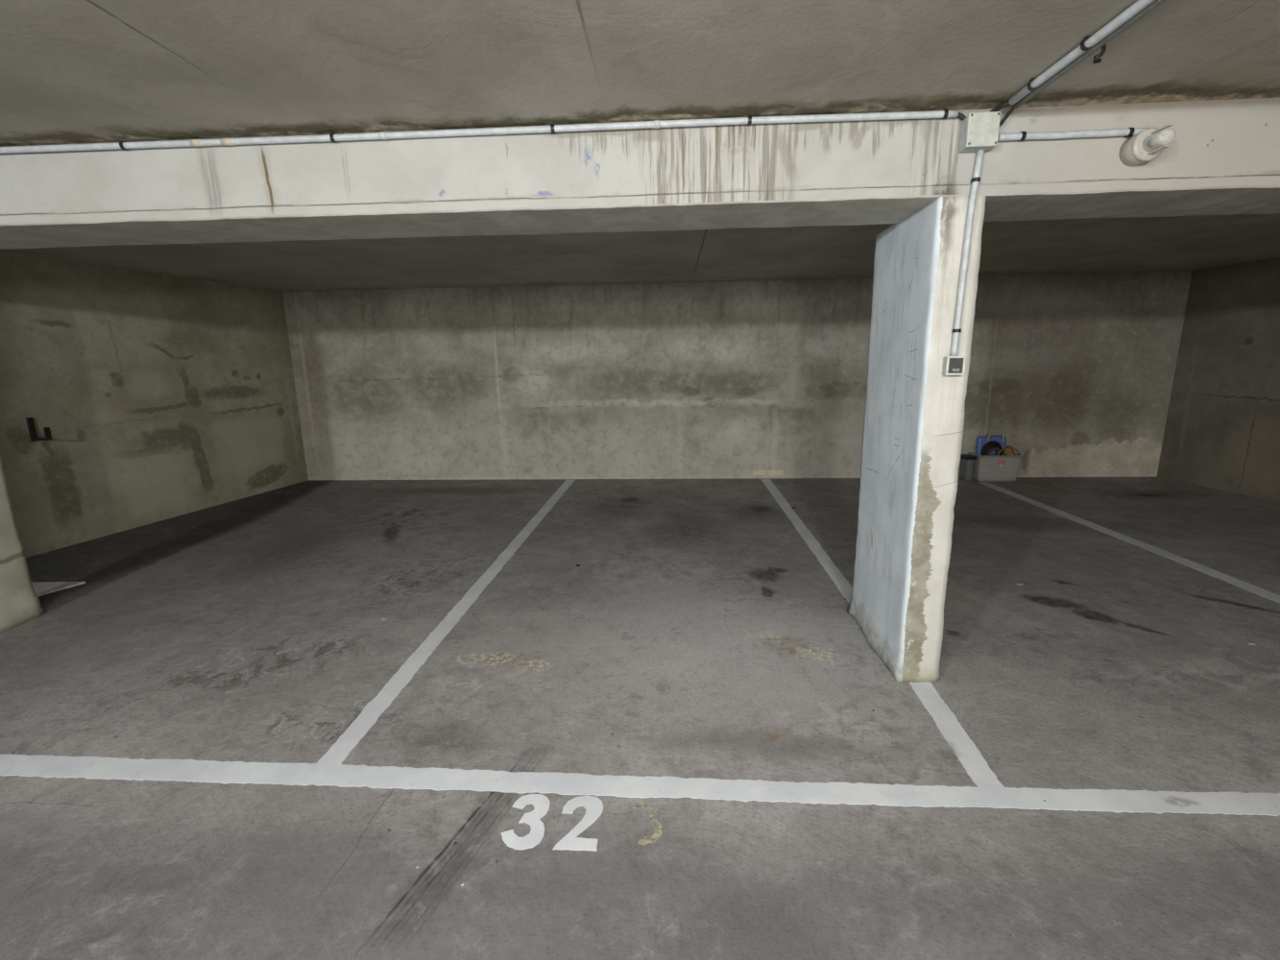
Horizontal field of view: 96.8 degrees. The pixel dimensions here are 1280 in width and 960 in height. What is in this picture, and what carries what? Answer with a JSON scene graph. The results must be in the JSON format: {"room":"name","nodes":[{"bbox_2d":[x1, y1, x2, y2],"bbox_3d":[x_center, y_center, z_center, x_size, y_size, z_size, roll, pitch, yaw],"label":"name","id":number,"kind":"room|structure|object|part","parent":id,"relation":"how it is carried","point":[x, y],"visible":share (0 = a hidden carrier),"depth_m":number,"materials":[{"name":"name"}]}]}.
{"room":"parking garage","nodes":[
{"label":"parking garage","id":0,"kind":"room"},
{"bbox_2d":[0,250,308,557],"bbox_3d":[-5.048,-0.668,4.972,0.198,2.530,5.135,1,12,10],"label":"wall","id":1,"kind":"structure","parent":0,"point":[160,397],"depth_m":5.44,"materials":[{"name":"concrete"}]},
{"bbox_2d":[25,417,51,441],"bbox_3d":[-4.942,-0.416,4.675,0.150,0.195,0.041,0,12,3],"label":"wall bracket","id":2,"kind":"object","parent":1,"relation":"attached to","point":[30,421],"visible":1,"depth_m":4.67,"materials":[{"name":"metal"}]},
{"bbox_3d":[-5.004,-0.416,4.678,0.026,0.195,0.040,0,12,3],"label":"plate","id":3,"kind":"part","parent":2,"relation":"part of","materials":[{"name":"metal"}]},
{"bbox_3d":[-4.930,-0.382,4.682,0.128,0.105,0.040,0,12,3],"label":"arm","id":4,"kind":"part","parent":2,"relation":"part of","materials":[{"name":"metal"}]},
{"bbox_2d":[0,476,1279,959],"bbox_3d":[0.092,1.275,1.593,18.000,0.150,12.600,0,12,3],"label":"floor","id":5,"kind":"structure","parent":0,"point":[719,645],"depth_m":2.41,"materials":[{"name":"concrete"}]},
{"bbox_2d":[0,455,44,632],"bbox_3d":[-3.888,-0.131,3.060,0.254,2.124,0.668,0,12,3],"label":"pillar","id":6,"kind":"structure","parent":5,"relation":"on","point":[19,602],"depth_m":3.41,"materials":[{"name":"beige concrete"}]},
{"bbox_2d":[31,581,85,596],"bbox_3d":[-4.327,0.801,3.792,0.660,0.014,0.630,0,12,3],"label":"flat board","id":7,"kind":"object","parent":5,"relation":"on","point":[40,588],"visible":0.5,"depth_m":4.00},
{"bbox_2d":[316,480,574,764],"bbox_3d":[-1.048,0.547,4.793,0.132,0.001,5.365,0,12,3],"label":"painted line","id":8,"kind":"object","parent":5,"relation":"on","point":[340,750],"visible":1,"depth_m":3.00,"materials":[{"name":"white paint"}]},
{"bbox_2d":[501,794,550,849],"bbox_3d":[-0.380,1.140,1.904,0.142,0.002,0.235,0,12,3],"label":"painted number","id":9,"kind":"object","parent":5,"relation":"on","point":[541,803],"visible":1,"depth_m":1.89,"materials":[{"name":"white paint"}]},
{"bbox_2d":[553,795,603,851],"bbox_3d":[-0.200,1.139,1.897,0.140,0.002,0.232,0,12,3],"label":"painted number","id":10,"kind":"object","parent":5,"relation":"on","point":[593,806],"visible":1,"depth_m":1.89,"materials":[{"name":"white paint"}]},
{"bbox_2d":[0,754,1279,816],"bbox_3d":[-0.233,1.101,2.078,11.701,0.002,0.148,0,12,3],"label":"painted line","id":11,"kind":"object","parent":5,"relation":"on","point":[23,765],"visible":1,"depth_m":2.05,"materials":[{"name":"white paint"}]},
{"bbox_2d":[632,802,662,845],"bbox_3d":[0.026,1.137,1.889,0.086,0.002,0.176,-2,12,-7],"label":"painted number","id":12,"kind":"object","parent":5,"relation":"on","point":[658,832],"visible":1,"depth_m":1.87,"materials":[{"name":"paint"}]},
{"bbox_2d":[761,479,852,603],"bbox_3d":[1.472,0.389,5.359,0.123,0.001,3.930,0,12,4],"label":"painted line","id":13,"kind":"object","parent":5,"relation":"on","point":[846,590],"visible":0.95,"depth_m":4.67,"materials":[{"name":"white paint"}]},
{"bbox_2d":[846,195,986,682],"bbox_3d":[1.317,-0.165,2.835,0.230,2.124,0.772,0,12,3],"label":"pillar","id":14,"kind":"structure","parent":5,"relation":"on","point":[913,423],"depth_m":2.60,"materials":[{"name":"paint"}]},
{"bbox_2d":[941,356,966,375],"bbox_3d":[1.302,-0.476,2.364,0.072,0.076,0.049,0,12,3],"label":"light switch","id":15,"kind":"object","parent":14,"relation":"attached to","point":[952,365],"visible":1,"depth_m":2.34,"materials":[{"name":"grey plastic"}]},
{"bbox_2d":[950,149,984,356],"bbox_3d":[1.310,-0.891,2.280,0.054,0.791,0.032,0,12,3],"label":"cable conduit","id":16,"kind":"object","parent":14,"relation":"attached to","point":[976,180],"visible":1,"depth_m":2.27,"materials":[{"name":"grey plastic"}]},
{"bbox_2d":[909,681,1004,787],"bbox_3d":[1.282,1.022,2.345,0.108,0.001,0.690,0,12,6],"label":"painted line","id":17,"kind":"object","parent":5,"relation":"on","point":[977,767],"visible":1,"depth_m":2.29,"materials":[{"name":"white paint"}]},
{"bbox_2d":[959,454,976,481],"bbox_3d":[4.021,-0.151,7.012,0.125,0.305,0.220,0,12,3],"label":"storage bin","id":18,"kind":"object","parent":5,"relation":"on","point":[967,462],"visible":0.92,"depth_m":6.95,"materials":[{"name":"black plastic"}]},
{"bbox_3d":[4.019,-0.283,6.985,0.125,0.035,0.220,0,12,3],"label":"lid","id":19,"kind":"part","parent":18,"relation":"part of","materials":[{"name":"black plastic"}]},
{"bbox_2d":[967,447,1024,482],"bbox_3d":[4.345,-0.207,6.965,0.514,0.424,0.279,0,12,3],"label":"crate","id":20,"kind":"object","parent":5,"relation":"on","point":[987,468],"depth_m":6.86,"materials":[{"name":"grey plastic"}]},
{"bbox_2d":[975,433,1006,455],"bbox_3d":[4.319,-0.310,7.002,0.335,0.551,0.103,0,12,3],"label":"case","id":21,"kind":"object","parent":20,"relation":"in","point":[981,441],"visible":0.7,"depth_m":6.95,"materials":[{"name":"blue plastic"}]},
{"bbox_3d":[4.333,-0.508,6.932,0.208,0.135,0.048,0,12,3],"label":"handle","id":22,"kind":"part","parent":21,"relation":"part of","materials":[{"name":"beige plastic"}]},
{"bbox_2d":[981,440,1002,455],"bbox_3d":[4.291,-0.333,6.908,0.252,0.278,0.094,0,12,3],"label":"cable coil","id":23,"kind":"object","parent":20,"relation":"in","point":[989,446],"visible":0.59,"depth_m":6.89,"materials":[{"name":"black rubber"}]},
{"bbox_3d":[4.259,-0.308,6.855,0.143,0.176,0.046,0,12,3],"label":"cable coil","id":24,"kind":"part","parent":20,"relation":"part of","materials":[{"name":"blue plastic"}]},
{"bbox_2d":[1002,445,1014,455],"bbox_3d":[4.489,-0.308,6.913,0.166,0.211,0.080,0,12,3],"label":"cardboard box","id":25,"kind":"object","parent":20,"relation":"in","point":[1008,448],"visible":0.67,"depth_m":6.87,"materials":[{"name":"brown cardboard"}]},
{"bbox_3d":[4.532,-0.321,6.834,0.125,0.154,0.043,0,12,3],"label":"cable coil","id":26,"kind":"part","parent":20,"relation":"part of","materials":[{"name":"beige"}]},
{"bbox_2d":[979,483,1279,603],"bbox_3d":[4.002,0.556,4.371,0.144,0.001,5.126,0,12,4],"label":"painted line","id":27,"kind":"object","parent":5,"relation":"on","point":[1250,588],"visible":1,"depth_m":4.43,"materials":[{"name":"white paint"}]},
{"bbox_2d":[0,0,1279,291],"bbox_3d":[0.052,-1.275,1.060,18.000,0.200,12.600,0,12,3],"label":"ceiling","id":28,"kind":"structure","parent":0,"point":[72,71],"depth_m":1.92,"materials":[{"name":"concrete"}]},
{"bbox_2d":[0,97,1279,249],"bbox_3d":[0.131,-1.320,2.505,18.000,0.324,0.463,0,12,3],"label":"beam","id":29,"kind":"structure","parent":28,"relation":"attached to","point":[1222,156],"depth_m":2.33,"materials":[{"name":"concrete"}]},
{"bbox_2d":[0,109,966,153],"bbox_3d":[-2.308,-1.381,2.371,7.146,0.054,0.032,0,12,3],"label":"cable conduit","id":30,"kind":"object","parent":29,"relation":"attached to","point":[945,113],"visible":0.99,"depth_m":2.27,"materials":[{"name":"grey plastic"}]},
{"bbox_2d":[958,111,1000,152],"bbox_3d":[1.296,-1.329,2.174,0.116,0.118,0.075,0,12,3],"label":"junction box","id":31,"kind":"object","parent":29,"relation":"attached to","point":[978,131],"visible":1,"depth_m":2.14,"materials":[{"name":"grey plastic"}]},
{"bbox_2d":[997,127,1148,141],"bbox_3d":[1.648,-1.320,2.172,0.614,0.033,0.032,0,12,3],"label":"cable conduit","id":32,"kind":"object","parent":29,"relation":"attached to","point":[1129,132],"visible":0.83,"depth_m":2.16,"materials":[{"name":"grey plastic"}]},
{"bbox_2d":[1119,123,1174,167],"bbox_3d":[1.899,-1.250,2.111,0.112,0.112,0.161,0,12,3],"label":"lamp","id":33,"kind":"object","parent":29,"relation":"attached to","point":[1147,145],"visible":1,"depth_m":2.12,"materials":[{"name":"white plastic"}]},
{"bbox_2d":[1146,138,1155,147],"bbox_3d":[1.899,-1.251,2.114,0.028,0.028,0.026,0,12,3],"label":"light fixture","id":34,"kind":"object","parent":33,"relation":"attached to","point":[1149,141],"depth_m":2.11,"materials":[{"name":"white plastic"}]},
{"bbox_3d":[1.897,-1.243,2.077,0.034,0.034,0.054,0,12,3],"label":"bulb","id":35,"kind":"part","parent":33,"relation":"part of","materials":[{"name":"white glass"}]},
{"bbox_2d":[989,0,1155,112],"bbox_3d":[1.173,-0.730,-1.006,0.080,0.051,6.486,0,12,3],"label":"cable conduit","id":36,"kind":"object","parent":28,"relation":"attached to","point":[1088,41],"visible":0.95,"depth_m":1.72,"materials":[{"name":"grey plastic"}]},
{"bbox_2d":[999,0,1164,126],"bbox_3d":[1.220,-0.718,-0.980,0.091,0.088,6.446,0,12,3],"label":"cable conduit","id":37,"kind":"object","parent":28,"relation":"attached to","point":[1102,43],"visible":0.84,"depth_m":1.74,"materials":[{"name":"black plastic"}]},
{"bbox_2d":[282,270,1192,480],"bbox_3d":[0.988,-1.229,7.204,11.600,2.530,0.200,0,12,3],"label":"wall","id":38,"kind":"structure","parent":0,"point":[742,378],"depth_m":7.10,"materials":[{"name":"concrete"}]},
{"bbox_2d":[1157,256,1279,503],"bbox_3d":[6.603,-0.719,4.338,0.199,2.530,5.107,-1,12,-2],"label":"wall","id":39,"kind":"structure","parent":0,"point":[1221,432],"depth_m":6.20,"materials":[{"name":"concrete"}]}
]}

